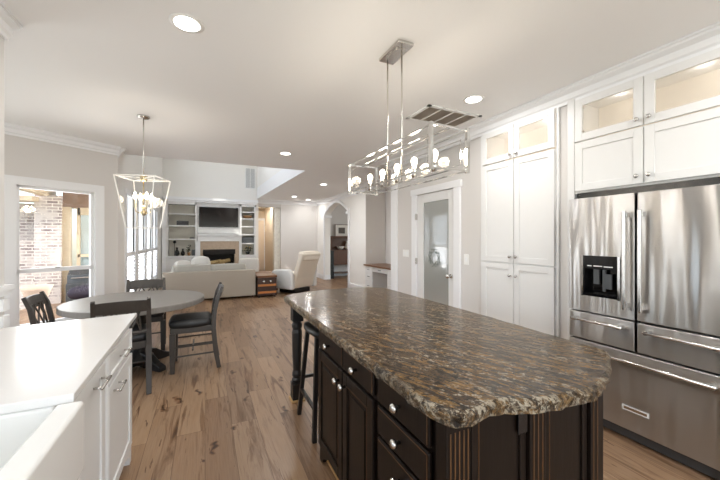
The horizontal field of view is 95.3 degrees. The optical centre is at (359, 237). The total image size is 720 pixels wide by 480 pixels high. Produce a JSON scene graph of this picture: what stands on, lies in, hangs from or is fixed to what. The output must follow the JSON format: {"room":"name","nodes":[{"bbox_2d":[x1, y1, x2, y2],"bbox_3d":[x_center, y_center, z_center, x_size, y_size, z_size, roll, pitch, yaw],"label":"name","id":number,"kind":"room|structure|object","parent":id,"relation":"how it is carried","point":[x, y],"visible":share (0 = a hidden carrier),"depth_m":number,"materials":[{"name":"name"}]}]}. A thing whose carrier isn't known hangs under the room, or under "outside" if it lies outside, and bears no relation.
{"room":"kitchen","nodes":[
{"label":"kitchen","id":0,"kind":"room"},
{"bbox_2d":[0,35,3,316],"bbox_3d":[-1.897,0.059,-1.134,2.240,2.743,5.770,0,0,-25],"label":"wall","id":1,"kind":"structure","parent":0,"point":[1,37],"depth_m":1.93,"materials":[{"name":"paint"}]},
{"bbox_2d":[0,284,14,327],"bbox_3d":[-2.175,0.505,1.853,0.250,0.450,0.210,0,0,-25],"label":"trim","id":2,"kind":"structure","parent":1,"relation":"attached to","point":[6,289],"depth_m":1.93,"materials":[{"name":"white paint"}]},
{"bbox_2d":[0,0,22,40],"bbox_3d":[-1.850,-1.248,-1.024,2.180,0.130,5.730,0,0,-25],"label":"trim","id":3,"kind":"structure","parent":1,"relation":"attached to","point":[8,21],"depth_m":1.92,"materials":[{"name":"white paint"}]},
{"bbox_2d":[34,194,61,303],"bbox_3d":[-6.801,0.300,7.183,0.440,2.460,0.200,0,0,-25],"label":"pier","id":4,"kind":"object","parent":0,"point":[48,211],"visible":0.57,"depth_m":7.11,"materials":[{"name":"brick"}]},
{"bbox_2d":[19,203,76,308],"bbox_3d":[-8.753,0.030,6.471,7.700,3.000,0.220,0,0,-25],"label":"wall","id":5,"kind":"structure","parent":0,"point":[26,210],"depth_m":7.09,"materials":[{"name":"brick"}]},
{"bbox_2d":[19,195,38,202],"bbox_3d":[-9.472,-0.820,5.744,5.780,0.100,0.520,0,0,-25],"label":"trim","id":6,"kind":"structure","parent":5,"relation":"attached to","point":[22,198],"depth_m":6.74,"materials":[{"name":"brown wood"}]},
{"bbox_2d":[19,188,55,195],"bbox_3d":[-6.171,-1.000,5.711,0.160,0.180,3.800,0,0,-25],"label":"trim","id":7,"kind":"structure","parent":5,"relation":"attached to","point":[32,191],"depth_m":6.75,"materials":[{"name":"brown wood"}]},
{"bbox_2d":[62,207,88,302],"bbox_3d":[-6.230,0.420,7.497,0.860,2.220,0.120,0,0,-25],"label":"window","id":8,"kind":"structure","parent":5,"relation":"in","point":[82,213],"depth_m":7.39,"materials":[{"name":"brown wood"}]},
{"bbox_2d":[4,134,117,320],"bbox_3d":[-4.198,0.059,3.717,0.120,2.743,2.505,0,0,30],"label":"wall","id":9,"kind":"structure","parent":0,"point":[25,157],"depth_m":4.37,"materials":[{"name":"paint"}]},
{"bbox_2d":[4,174,103,327],"bbox_3d":[-3.879,0.210,4.206,0.090,1.880,1.030,0,0,30],"label":"window","id":10,"kind":"structure","parent":9,"relation":"in","point":[12,183],"depth_m":4.01,"materials":[{"name":"white paint"}]},
{"bbox_2d":[4,122,125,157],"bbox_3d":[-4.072,-1.248,3.730,0.153,0.130,2.594,0,0,28],"label":"trim","id":11,"kind":"structure","parent":9,"relation":"attached to","point":[9,129],"depth_m":4.17,"materials":[{"name":"white paint"}]},
{"bbox_2d":[62,192,88,207],"bbox_3d":[-5.963,-0.880,7.634,1.460,0.380,0.100,0,0,-25],"label":"lintel","id":12,"kind":"object","parent":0,"point":[74,200],"visible":0.14,"depth_m":7.37,"materials":[{"name":"brown wood"}]},
{"bbox_2d":[67,285,88,299],"bbox_3d":[-5.054,1.200,6.073,0.547,0.659,0.520,0,0,-25],"label":"cushion","id":13,"kind":"object","parent":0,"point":[82,291],"visible":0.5,"depth_m":5.86,"materials":[{"name":"purple fabric"}]},
{"bbox_2d":[118,157,118,292],"bbox_3d":[-3.602,0.059,4.790,0.120,2.743,0.060,0,0,-25],"label":"wall","id":14,"kind":"structure","parent":0,"point":[118,157],"depth_m":4.82,"materials":[{"name":"white paint"}]},
{"bbox_2d":[119,153,162,292],"bbox_3d":[-4.789,-1.020,7.304,0.120,4.900,5.500,0,0,-25],"label":"wall","id":15,"kind":"structure","parent":0,"point":[128,164],"depth_m":6.37,"materials":[{"name":"white paint"}]},
{"bbox_2d":[125,188,136,291],"bbox_3d":[-3.913,0.140,5.561,0.105,1.860,0.880,0,0,-25],"label":"window","id":16,"kind":"structure","parent":15,"relation":"in","point":[128,252],"depth_m":5.63,"materials":[{"name":"white paint"}]},
{"bbox_2d":[127,255,134,291],"bbox_3d":[-3.903,0.655,5.566,0.048,0.690,0.700,0,0,-25],"label":"shutter","id":17,"kind":"object","parent":16,"relation":"attached to","point":[133,256],"depth_m":5.77,"materials":[{"name":"white paint"}]},
{"bbox_2d":[137,196,146,290],"bbox_3d":[-4.351,0.140,6.488,0.105,1.860,0.930,0,0,-25],"label":"window","id":18,"kind":"structure","parent":15,"relation":"in","point":[139,216],"depth_m":6.68,"materials":[{"name":"white paint"}]},
{"bbox_2d":[139,253,144,279],"bbox_3d":[-4.341,0.655,6.493,0.048,0.690,0.750,0,0,-25],"label":"shutter","id":19,"kind":"object","parent":18,"relation":"attached to","point":[143,254],"depth_m":6.78,"materials":[{"name":"white paint"}]},
{"bbox_2d":[146,202,151,278],"bbox_3d":[-4.757,0.140,7.347,0.105,1.860,0.930,0,0,-25],"label":"window","id":20,"kind":"structure","parent":15,"relation":"in","point":[148,249],"depth_m":7.52,"materials":[{"name":"white paint"}]},
{"bbox_2d":[147,252,151,278],"bbox_3d":[-4.747,0.655,7.352,0.048,0.690,0.750,0,0,-25],"label":"shutter","id":21,"kind":"object","parent":20,"relation":"attached to","point":[150,253],"depth_m":7.64,"materials":[{"name":"white paint"}]},
{"bbox_2d":[152,205,157,278],"bbox_3d":[-5.163,0.140,8.206,0.105,1.860,0.930,0,0,-25],"label":"window","id":22,"kind":"structure","parent":15,"relation":"in","point":[155,249],"depth_m":8.41,"materials":[{"name":"white paint"}]},
{"bbox_2d":[153,250,156,278],"bbox_3d":[-5.152,0.655,8.211,0.048,0.690,0.750,0,0,-25],"label":"shutter","id":23,"kind":"object","parent":22,"relation":"attached to","point":[155,251],"depth_m":8.50,"materials":[{"name":"white paint"}]},
{"bbox_2d":[163,158,257,257],"bbox_3d":[-4.733,-1.020,10.427,2.890,4.900,0.100,0,0,-25],"label":"wall","id":24,"kind":"structure","parent":0,"point":[188,178],"depth_m":10.34,"materials":[{"name":"white paint"}]},
{"bbox_2d":[245,168,255,188],"bbox_3d":[-3.640,-1.975,10.876,0.350,0.690,0.021,0,0,-25],"label":"air vent","id":25,"kind":"object","parent":24,"relation":"in","point":[250,173],"visible":1,"depth_m":10.88,"materials":[{"name":"white plastic"}]},
{"bbox_2d":[197,203,239,233],"bbox_3d":[-4.437,-0.600,10.309,1.213,0.940,0.328,0,0,-25],"label":"wall","id":26,"kind":"structure","parent":0,"point":[198,204],"depth_m":10.13,"materials":[{"name":"white paint"}]},
{"bbox_2d":[162,196,257,272],"bbox_3d":[-4.575,0.110,10.176,2.680,2.640,0.450,0,0,-25],"label":"trim","id":27,"kind":"structure","parent":26,"relation":"attached to","point":[169,198],"depth_m":9.65,"materials":[{"name":"white paint"}]},
{"bbox_2d":[199,207,237,226],"bbox_3d":[-4.354,-0.640,10.129,1.110,0.610,0.064,0,0,-25],"label":"television","id":28,"kind":"object","parent":26,"relation":"attached to","point":[208,216],"visible":1,"depth_m":10.09,"materials":[{"name":"black plastic"}]},
{"bbox_2d":[258,208,264,217],"bbox_3d":[-3.717,0.059,14.889,3.000,2.743,0.100,0,0,-25],"label":"wall","id":29,"kind":"structure","parent":0,"point":[261,211],"depth_m":14.53,"materials":[{"name":"beige paint"}]},
{"bbox_2d":[258,218,264,269],"bbox_3d":[-4.440,0.280,14.454,0.480,2.300,0.070,0,0,-25],"label":"door","id":30,"kind":"structure","parent":29,"relation":"in","point":[261,221],"depth_m":14.50,"materials":[{"name":"white paint"}]},
{"bbox_2d":[265,207,273,270],"bbox_3d":[-3.488,0.059,13.117,0.100,2.743,3.300,0,0,-25],"label":"wall","id":31,"kind":"structure","parent":0,"point":[269,210],"depth_m":13.50,"materials":[{"name":"beige paint"}]},
{"bbox_2d":[273,208,279,269],"bbox_3d":[-2.983,0.180,11.697,0.200,2.500,0.300,0,0,-25],"label":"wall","id":32,"kind":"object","parent":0,"point":[276,211],"visible":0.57,"depth_m":11.56,"materials":[{"name":"white paint"}]},
{"bbox_2d":[257,166,304,198],"bbox_3d":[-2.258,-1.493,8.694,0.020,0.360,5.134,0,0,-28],"label":"wall","id":33,"kind":"structure","parent":0,"point":[284,175],"depth_m":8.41,"materials":[{"name":"white paint"}]},
{"bbox_2d":[258,203,347,272],"bbox_3d":[-0.628,0.059,12.588,6.380,2.743,0.100,0,0,-25],"label":"wall","id":34,"kind":"structure","parent":0,"point":[298,223],"depth_m":11.78,"materials":[{"name":"paint"}]},
{"bbox_2d":[334,273,347,275],"bbox_3d":[-0.294,1.350,12.677,5.500,0.160,0.025,0,0,-25],"label":"baseboard","id":35,"kind":"structure","parent":34,"relation":"attached to","point":[335,274],"depth_m":12.45,"materials":[{"name":"white paint"}]},
{"bbox_2d":[317,192,384,286],"bbox_3d":[-0.459,0.059,10.370,0.570,2.743,4.055,0,0,-25],"label":"wall","id":36,"kind":"structure","parent":0,"point":[367,212],"depth_m":8.70,"materials":[{"name":"white paint"}]},
{"bbox_2d":[258,186,386,205],"bbox_3d":[-1.407,-1.248,9.884,2.119,0.130,4.500,0,0,-33],"label":"trim","id":37,"kind":"structure","parent":36,"relation":"attached to","point":[342,195],"depth_m":11.24,"materials":[{"name":"white paint"}]},
{"bbox_2d":[323,200,349,287],"bbox_3d":[-0.690,0.113,10.391,0.270,2.635,2.260,0,0,-25],"label":"trim","id":38,"kind":"structure","parent":36,"relation":"attached to","point":[334,201],"depth_m":10.05,"materials":[{"name":"white paint"}]},
{"bbox_2d":[317,273,362,287],"bbox_3d":[-0.632,1.350,10.275,0.225,0.160,4.080,0,0,-25],"label":"baseboard","id":39,"kind":"structure","parent":36,"relation":"attached to","point":[351,285],"depth_m":11.29,"materials":[{"name":"white paint"}]},
{"bbox_2d":[1,0,719,207],"bbox_3d":[-0.911,-1.373,7.312,11.400,0.120,20.400,0,0,-25],"label":"ceiling","id":40,"kind":"structure","parent":0,"point":[262,79],"depth_m":2.50,"materials":[{"name":"paint"}]},
{"bbox_2d":[113,114,170,228],"bbox_3d":[-2.337,-0.709,3.541,0.394,1.208,0.394,0,0,-8],"label":"lantern","id":41,"kind":"object","parent":40,"relation":"hanging from","point":[143,178],"visible":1,"depth_m":3.52,"materials":[{"name":"silver metal"}]},
{"bbox_2d":[169,13,204,33],"bbox_3d":[-1.060,-1.311,2.010,0.196,0.004,0.196,0,0,-25],"label":"recessed light","id":42,"kind":"object","parent":40,"relation":"in","point":[183,22],"visible":1,"depth_m":2.00,"materials":[{"name":"white plastic"}]},
{"bbox_2d":[279,152,291,154],"bbox_3d":[-1.157,-1.311,5.094,0.196,0.004,0.196,0,0,-25],"label":"recessed light","id":43,"kind":"object","parent":40,"relation":"in","point":[281,153],"visible":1,"depth_m":5.08,"materials":[{"name":"white plastic"}]},
{"bbox_2d":[348,39,469,195],"bbox_3d":[0.256,-0.837,2.267,0.269,0.952,1.099,0,0,-25],"label":"linear chandelier","id":44,"kind":"object","parent":40,"relation":"hanging from","point":[400,47],"visible":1,"depth_m":2.20,"materials":[{"name":"silver metal"}]},
{"bbox_2d":[368,174,372,190],"bbox_3d":[0.081,-0.446,2.637,0.040,0.130,0.039,0,0,-25],"label":"bulb","id":45,"kind":"object","parent":44,"relation":"attached to","point":[370,177],"depth_m":2.62,"materials":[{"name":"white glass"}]},
{"bbox_2d":[380,169,384,186],"bbox_3d":[0.169,-0.446,2.452,0.040,0.130,0.039,0,0,-25],"label":"bulb","id":46,"kind":"object","parent":44,"relation":"attached to","point":[382,172],"depth_m":2.44,"materials":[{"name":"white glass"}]},
{"bbox_2d":[394,164,399,182],"bbox_3d":[0.256,-0.446,2.267,0.040,0.130,0.039,0,0,-25],"label":"bulb","id":47,"kind":"object","parent":44,"relation":"attached to","point":[397,167],"depth_m":2.25,"materials":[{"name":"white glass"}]},
{"bbox_2d":[411,157,416,177],"bbox_3d":[0.344,-0.446,2.081,0.040,0.130,0.039,0,0,-25],"label":"bulb","id":48,"kind":"object","parent":44,"relation":"attached to","point":[413,161],"depth_m":2.07,"materials":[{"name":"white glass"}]},
{"bbox_2d":[432,149,437,171],"bbox_3d":[0.431,-0.446,1.896,0.040,0.130,0.039,0,0,-25],"label":"bulb","id":49,"kind":"object","parent":44,"relation":"attached to","point":[435,151],"depth_m":1.88,"materials":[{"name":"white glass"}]},
{"bbox_2d":[406,104,481,127],"bbox_3d":[0.902,-1.307,3.551,0.695,0.012,0.410,0,0,-25],"label":"ceiling vent","id":50,"kind":"object","parent":40,"relation":"in","point":[439,115],"visible":0.94,"depth_m":3.52,"materials":[{"name":"white plastic"}]},
{"bbox_2d":[463,95,484,103],"bbox_3d":[1.076,-1.311,3.107,0.196,0.004,0.196,0,0,-25],"label":"recessed light","id":51,"kind":"object","parent":40,"relation":"in","point":[473,99],"visible":1,"depth_m":3.10,"materials":[{"name":"white plastic"}]},
{"bbox_2d":[19,270,716,479],"bbox_3d":[-0.887,1.460,7.378,11.300,0.060,20.300,0,0,-25],"label":"floor","id":52,"kind":"structure","parent":0,"point":[237,419],"depth_m":2.66,"materials":[{"name":"brown wood"}]},
{"bbox_2d":[21,291,54,324],"bbox_3d":[-2.915,0.985,3.266,0.560,0.896,0.454,0,0,-27],"label":"dining chair","id":53,"kind":"object","parent":52,"relation":"on","point":[31,302],"visible":0.25,"depth_m":3.20,"materials":[{"name":"grey paint"}]},
{"bbox_2d":[74,362,111,479],"bbox_3d":[-1.370,0.989,1.189,0.694,0.883,0.470,0,0,-25],"label":"base cabinet","id":54,"kind":"object","parent":52,"relation":"on","point":[92,395],"visible":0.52,"depth_m":1.41,"materials":[{"name":"white paint"}]},
{"bbox_2d":[104,328,131,479],"bbox_3d":[-1.609,0.989,1.695,0.696,0.883,0.640,0,0,-25],"label":"base cabinet","id":55,"kind":"object","parent":52,"relation":"on","point":[118,364],"visible":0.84,"depth_m":1.79,"materials":[{"name":"white paint"}]},
{"bbox_2d":[90,297,151,394],"bbox_3d":[-2.225,0.985,3.085,0.454,0.896,0.560,0,0,-33],"label":"dining chair","id":56,"kind":"object","parent":52,"relation":"on","point":[141,333],"visible":0.53,"depth_m":2.99,"materials":[{"name":"grey paint"}]},
{"bbox_2d":[129,323,145,341],"bbox_3d":[-2.259,0.922,3.135,0.449,0.095,0.439,0,0,-33],"label":"seat cushion","id":57,"kind":"object","parent":56,"relation":"on","point":[141,337],"depth_m":3.05,"materials":[{"name":"black leather"}]},
{"bbox_2d":[56,290,203,371],"bbox_3d":[-2.469,1.055,3.645,1.334,0.750,1.334,0,0,-25],"label":"dining table","id":58,"kind":"object","parent":52,"relation":"on","point":[162,301],"visible":0.6,"depth_m":3.56,"materials":[{"name":"grey wood"}]},
{"bbox_2d":[126,278,165,350],"bbox_3d":[-2.711,0.985,4.139,0.454,0.896,0.560,0,0,-29],"label":"dining chair","id":59,"kind":"object","parent":52,"relation":"on","point":[146,283],"visible":0.42,"depth_m":4.27,"materials":[{"name":"grey paint"}]},
{"bbox_2d":[151,313,163,317],"bbox_3d":[-2.681,0.922,4.086,0.449,0.095,0.439,0,0,-29],"label":"seat cushion","id":60,"kind":"object","parent":59,"relation":"on","point":[160,315],"depth_m":3.98,"materials":[{"name":"black leather"}]},
{"bbox_2d":[166,201,196,271],"bbox_3d":[-5.337,0.180,9.838,0.815,2.500,0.410,0,0,-25],"label":"bookcase","id":61,"kind":"object","parent":52,"relation":"on","point":[175,211],"visible":0.57,"depth_m":9.89,"materials":[{"name":"grey paint"}]},
{"bbox_2d":[175,247,179,255],"bbox_3d":[-5.429,0.402,9.734,0.132,0.252,0.129,0,0,-25],"label":"vase","id":62,"kind":"object","parent":61,"relation":"on","point":[177,253],"visible":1,"depth_m":9.71,"materials":[{"name":"black ceramic"}]},
{"bbox_2d":[177,221,188,224],"bbox_3d":[-5.295,-0.446,9.802,0.320,0.128,0.150,0,0,-25],"label":"speaker box","id":63,"kind":"object","parent":61,"relation":"on","point":[178,222],"visible":0.76,"depth_m":9.74,"materials":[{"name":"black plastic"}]},
{"bbox_2d":[168,282,223,374],"bbox_3d":[-1.849,0.985,3.727,0.560,0.896,0.454,0,0,-25],"label":"dining chair","id":64,"kind":"object","parent":52,"relation":"on","point":[192,322],"visible":1,"depth_m":3.59,"materials":[{"name":"black wood"}]},
{"bbox_2d":[168,311,211,328],"bbox_3d":[-1.904,0.922,3.701,0.439,0.095,0.449,0,0,-25],"label":"seat cushion","id":65,"kind":"object","parent":64,"relation":"on","point":[193,320],"depth_m":3.57,"materials":[{"name":"black leather"}]},
{"bbox_2d":[162,263,255,298],"bbox_3d":[-3.590,1.020,7.903,1.940,0.820,0.960,0,0,-25],"label":"sofa","id":66,"kind":"object","parent":52,"relation":"on","point":[237,280],"visible":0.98,"depth_m":7.53,"materials":[{"name":"fabric"}]},
{"bbox_2d":[174,260,190,265],"bbox_3d":[-4.175,0.730,7.760,0.201,0.405,0.420,0,0,37],"label":"throw pillow","id":67,"kind":"object","parent":66,"relation":"on","point":[181,262],"visible":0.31,"depth_m":7.74,"materials":[{"name":"white fabric"}]},
{"bbox_2d":[171,264,210,271],"bbox_3d":[-3.869,0.785,7.556,0.838,0.349,0.230,0,0,-25],"label":"cushion","id":68,"kind":"object","parent":66,"relation":"on","point":[192,267],"depth_m":7.46,"materials":[{"name":"grey fabric"}]},
{"bbox_2d":[191,256,210,264],"bbox_3d":[-3.944,0.670,8.113,0.460,0.447,0.195,0,0,-13],"label":"throw pillow","id":69,"kind":"object","parent":66,"relation":"on","point":[199,259],"visible":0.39,"depth_m":8.09,"materials":[{"name":"white fabric"}]},
{"bbox_2d":[210,263,245,270],"bbox_3d":[-3.173,0.785,7.885,0.838,0.349,0.230,0,0,-25],"label":"cushion","id":70,"kind":"object","parent":66,"relation":"on","point":[226,266],"depth_m":7.79,"materials":[{"name":"grey fabric"}]},
{"bbox_2d":[197,228,239,263],"bbox_3d":[-4.396,0.565,10.222,1.213,1.730,0.480,0,0,-25],"label":"fireplace","id":71,"kind":"object","parent":52,"relation":"on","point":[223,248],"visible":0.7,"depth_m":10.16,"materials":[{"name":"grey stone"}]},
{"bbox_2d":[197,234,239,240],"bbox_3d":[-4.383,-0.010,10.195,1.209,0.220,0.420,0,0,-25],"label":"mantel shelf","id":72,"kind":"object","parent":71,"relation":"attached to","point":[201,237],"depth_m":10.05,"materials":[{"name":"white paint"}]},
{"bbox_2d":[240,204,255,257],"bbox_3d":[-3.648,0.180,10.636,0.490,2.500,0.410,0,0,-25],"label":"bookcase","id":73,"kind":"object","parent":52,"relation":"on","point":[247,225],"visible":0.63,"depth_m":10.74,"materials":[{"name":"grey paint"}]},
{"bbox_2d":[242,246,252,253],"bbox_3d":[-3.641,0.391,10.612,0.323,0.274,0.136,0,0,-25],"label":"plant","id":74,"kind":"object","parent":73,"relation":"on","point":[246,247],"visible":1,"depth_m":10.61,"materials":[{"name":"green plant"}]},
{"bbox_2d":[242,237,253,242],"bbox_3d":[-3.648,0.064,10.636,0.370,0.188,0.250,0,0,-25],"label":"storage bin","id":75,"kind":"object","parent":73,"relation":"on","point":[244,239],"visible":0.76,"depth_m":10.52,"materials":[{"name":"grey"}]},
{"bbox_2d":[239,258,258,271],"bbox_3d":[-3.335,1.000,9.750,0.579,0.860,0.720,0,0,-25],"label":"armchair","id":76,"kind":"object","parent":52,"relation":"on","point":[251,263],"visible":0.38,"depth_m":9.45,"materials":[{"name":"fabric"}]},
{"bbox_2d":[256,273,276,297],"bbox_3d":[-2.362,1.167,8.171,0.470,0.525,0.626,0,0,-25],"label":"trunk","id":77,"kind":"object","parent":52,"relation":"on","point":[266,283],"visible":0.84,"depth_m":7.92,"materials":[{"name":"wood"}]},
{"bbox_2d":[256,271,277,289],"bbox_3d":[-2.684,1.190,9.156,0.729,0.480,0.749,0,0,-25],"label":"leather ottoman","id":78,"kind":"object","parent":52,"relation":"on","point":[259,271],"visible":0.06,"depth_m":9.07,"materials":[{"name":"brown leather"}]},
{"bbox_2d":[272,251,319,293],"bbox_3d":[-1.664,0.880,8.750,1.051,1.100,0.960,0,0,35],"label":"recliner","id":79,"kind":"object","parent":52,"relation":"on","point":[304,275],"visible":0.95,"depth_m":8.44,"materials":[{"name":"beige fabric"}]},
{"bbox_2d":[289,307,304,403],"bbox_3d":[-0.557,0.998,2.900,0.120,0.864,0.120,0,0,-25],"label":"turned post","id":80,"kind":"object","parent":52,"relation":"on","point":[296,318],"visible":0.8,"depth_m":2.86,"materials":[{"name":"black paint"}]},
{"bbox_2d":[297,321,318,443],"bbox_3d":[-0.191,1.044,2.581,0.510,0.778,0.439,0,0,-25],"label":"bar stool","id":81,"kind":"object","parent":52,"relation":"on","point":[309,328],"visible":0.27,"depth_m":2.36,"materials":[{"name":"black paint"}]},
{"bbox_2d":[330,250,333,278],"bbox_3d":[-1.137,0.930,11.816,0.140,1.000,0.762,0,0,-25],"label":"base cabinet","id":82,"kind":"object","parent":52,"relation":"on","point":[331,251],"visible":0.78,"depth_m":11.48,"materials":[{"name":"black wood"}]},
{"bbox_2d":[330,236,347,272],"bbox_3d":[-0.504,0.680,12.326,1.480,1.500,0.420,0,0,-25],"label":"hutch","id":83,"kind":"object","parent":52,"relation":"on","point":[340,256],"visible":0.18,"depth_m":12.12,"materials":[{"name":"brown wood"}]},
{"bbox_2d":[335,224,347,235],"bbox_3d":[-0.695,-0.291,12.402,0.540,0.438,0.040,0,0,-25],"label":"framed print","id":84,"kind":"object","parent":83,"relation":"on","point":[340,230],"visible":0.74,"depth_m":12.38,"materials":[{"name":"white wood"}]},
{"bbox_2d":[318,330,379,479],"bbox_3d":[0.237,0.998,1.926,0.846,0.864,0.809,0,0,-25],"label":"base cabinet","id":85,"kind":"object","parent":52,"relation":"on","point":[348,402],"visible":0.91,"depth_m":1.68,"materials":[{"name":"brown wood"}]},
{"bbox_2d":[284,287,611,428],"bbox_3d":[0.237,0.539,2.206,1.078,0.053,2.455,0,0,-25],"label":"countertop","id":86,"kind":"structure","parent":85,"relation":"on","point":[461,368],"depth_m":1.42,"materials":[{"name":"brown stone"}]},
{"bbox_2d":[363,263,390,288],"bbox_3d":[0.921,1.048,7.364,0.638,0.765,2.550,0,0,-25],"label":"desk","id":87,"kind":"object","parent":52,"relation":"on","point":[378,275],"visible":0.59,"depth_m":8.10,"materials":[{"name":"white paint"}]},
{"bbox_2d":[378,379,602,479],"bbox_3d":[0.514,0.998,1.360,0.859,0.864,0.448,0,0,-25],"label":"base cabinet","id":88,"kind":"object","parent":52,"relation":"on","point":[567,443],"visible":0.44,"depth_m":1.17,"materials":[{"name":"brown wood"}]},
{"bbox_2d":[518,414,526,434],"bbox_3d":[0.571,0.635,1.151,0.045,0.100,0.006,0,0,-25],"label":"outlet","id":89,"kind":"object","parent":88,"relation":"attached to","point":[522,418],"depth_m":1.15,"materials":[{"name":"black plastic"}]},
{"bbox_2d":[481,108,559,336],"bbox_3d":[1.741,0.110,3.460,0.415,2.640,0.930,0,0,-25],"label":"pantry cabinet","id":90,"kind":"object","parent":52,"relation":"on","point":[520,161],"visible":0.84,"depth_m":3.32,"materials":[{"name":"white paint"}]},
{"bbox_2d":[567,47,719,339],"bbox_3d":[2.219,0.110,2.450,0.415,2.640,1.135,0,0,-25],"label":"tall cabinet","id":91,"kind":"object","parent":52,"relation":"on","point":[660,126],"visible":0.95,"depth_m":2.42,"materials":[{"name":"white paint"}]},
{"bbox_2d":[569,177,719,479],"bbox_3d":[2.127,0.530,2.365,0.633,1.800,0.930,0,0,-25],"label":"refrigerator","id":92,"kind":"object","parent":52,"relation":"on","point":[644,261],"visible":0.94,"depth_m":2.17,"materials":[{"name":"silver metal"}]},
{"bbox_3d":[-0.578,0.988,-0.555,0.639,0.883,1.490,0,0,-25],"label":"base cabinet","id":93,"kind":"object","parent":52,"relation":"on","visible":0},
{"bbox_2d":[0,313,136,414],"bbox_3d":[-1.028,0.531,0.454,0.686,0.030,3.699,0,0,-25],"label":"countertop","id":94,"kind":"structure","parent":93,"relation":"on","point":[45,364],"depth_m":1.42,"materials":[{"name":"white stone"}]},
{"bbox_2d":[0,401,83,479],"bbox_3d":[-1.014,0.653,0.594,0.603,0.233,0.900,0,0,-25],"label":"farmhouse sink","id":95,"kind":"object","parent":94,"relation":"in","point":[45,443],"visible":0.98,"depth_m":0.96,"materials":[{"name":"white ceramic"}]},
{"bbox_2d":[385,187,390,263],"bbox_3d":[1.135,0.059,6.376,1.300,2.743,4.840,0,0,-25],"label":"wall","id":96,"kind":"structure","parent":0,"point":[387,194],"depth_m":8.50,"materials":[{"name":"paint"}]},
{"bbox_2d":[398,105,566,338],"bbox_3d":[2.459,0.059,2.157,0.450,2.743,8.000,0,0,-25],"label":"wall","id":97,"kind":"structure","parent":0,"point":[471,182],"depth_m":4.00,"materials":[{"name":"paint"}]},
{"bbox_2d":[391,169,397,290],"bbox_3d":[0.585,0.108,5.591,0.025,2.643,0.190,0,0,-25],"label":"trim","id":98,"kind":"structure","parent":97,"relation":"attached to","point":[394,194],"depth_m":5.56,"materials":[{"name":"white paint"}]},
{"bbox_2d":[403,250,408,256],"bbox_3d":[0.738,0.245,5.287,0.009,0.110,0.170,0,0,-25],"label":"light switch","id":99,"kind":"object","parent":97,"relation":"attached to","point":[405,252],"visible":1,"depth_m":5.26,"materials":[{"name":"white plastic"}]},
{"bbox_2d":[410,179,461,308],"bbox_3d":[1.033,0.345,4.619,0.115,2.170,1.110,0,0,-25],"label":"door","id":100,"kind":"structure","parent":97,"relation":"in","point":[435,216],"depth_m":4.57,"materials":[{"name":"white paint"}]},
{"bbox_2d":[464,254,468,264],"bbox_3d":[1.317,0.265,4.062,0.009,0.130,0.080,0,0,-25],"label":"light switch","id":101,"kind":"object","parent":97,"relation":"attached to","point":[466,256],"visible":1,"depth_m":4.06,"materials":[{"name":"white plastic"}]},
{"bbox_2d":[382,21,719,169],"bbox_3d":[2.148,-1.248,2.160,0.090,0.130,8.070,0,0,-25],"label":"trim","id":102,"kind":"structure","parent":97,"relation":"attached to","point":[706,39],"depth_m":2.64,"materials":[{"name":"white paint"}]},
{"label":"outside","id":103,"kind":"structure","parent":0,"visible":0},
{"bbox_3d":[-10.804,1.560,4.960,12.700,0.060,7.800,0,0,-25],"label":"trim","id":104,"kind":"structure","parent":103,"visible":0},
{"bbox_2d":[19,284,53,320],"bbox_3d":[-5.206,1.150,5.282,0.400,0.760,0.400,0,0,-25],"label":"planter","id":105,"kind":"object","parent":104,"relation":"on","point":[28,290],"visible":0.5,"depth_m":5.21,"materials":[{"name":"ceramic"}]},
{"bbox_2d":[66,269,88,301],"bbox_3d":[-5.941,1.100,7.074,0.500,0.860,0.532,0,0,-25],"label":"grill","id":106,"kind":"object","parent":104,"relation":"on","point":[75,278],"visible":0.39,"depth_m":6.85,"materials":[{"name":"grey metal"}]},
{"bbox_2d":[67,269,88,283],"bbox_3d":[-5.941,0.810,7.074,0.460,0.280,0.532,0,0,-25],"label":"hood","id":107,"kind":"object","parent":106,"relation":"attached to","point":[74,276],"depth_m":6.87,"materials":[{"name":"silver metal"}]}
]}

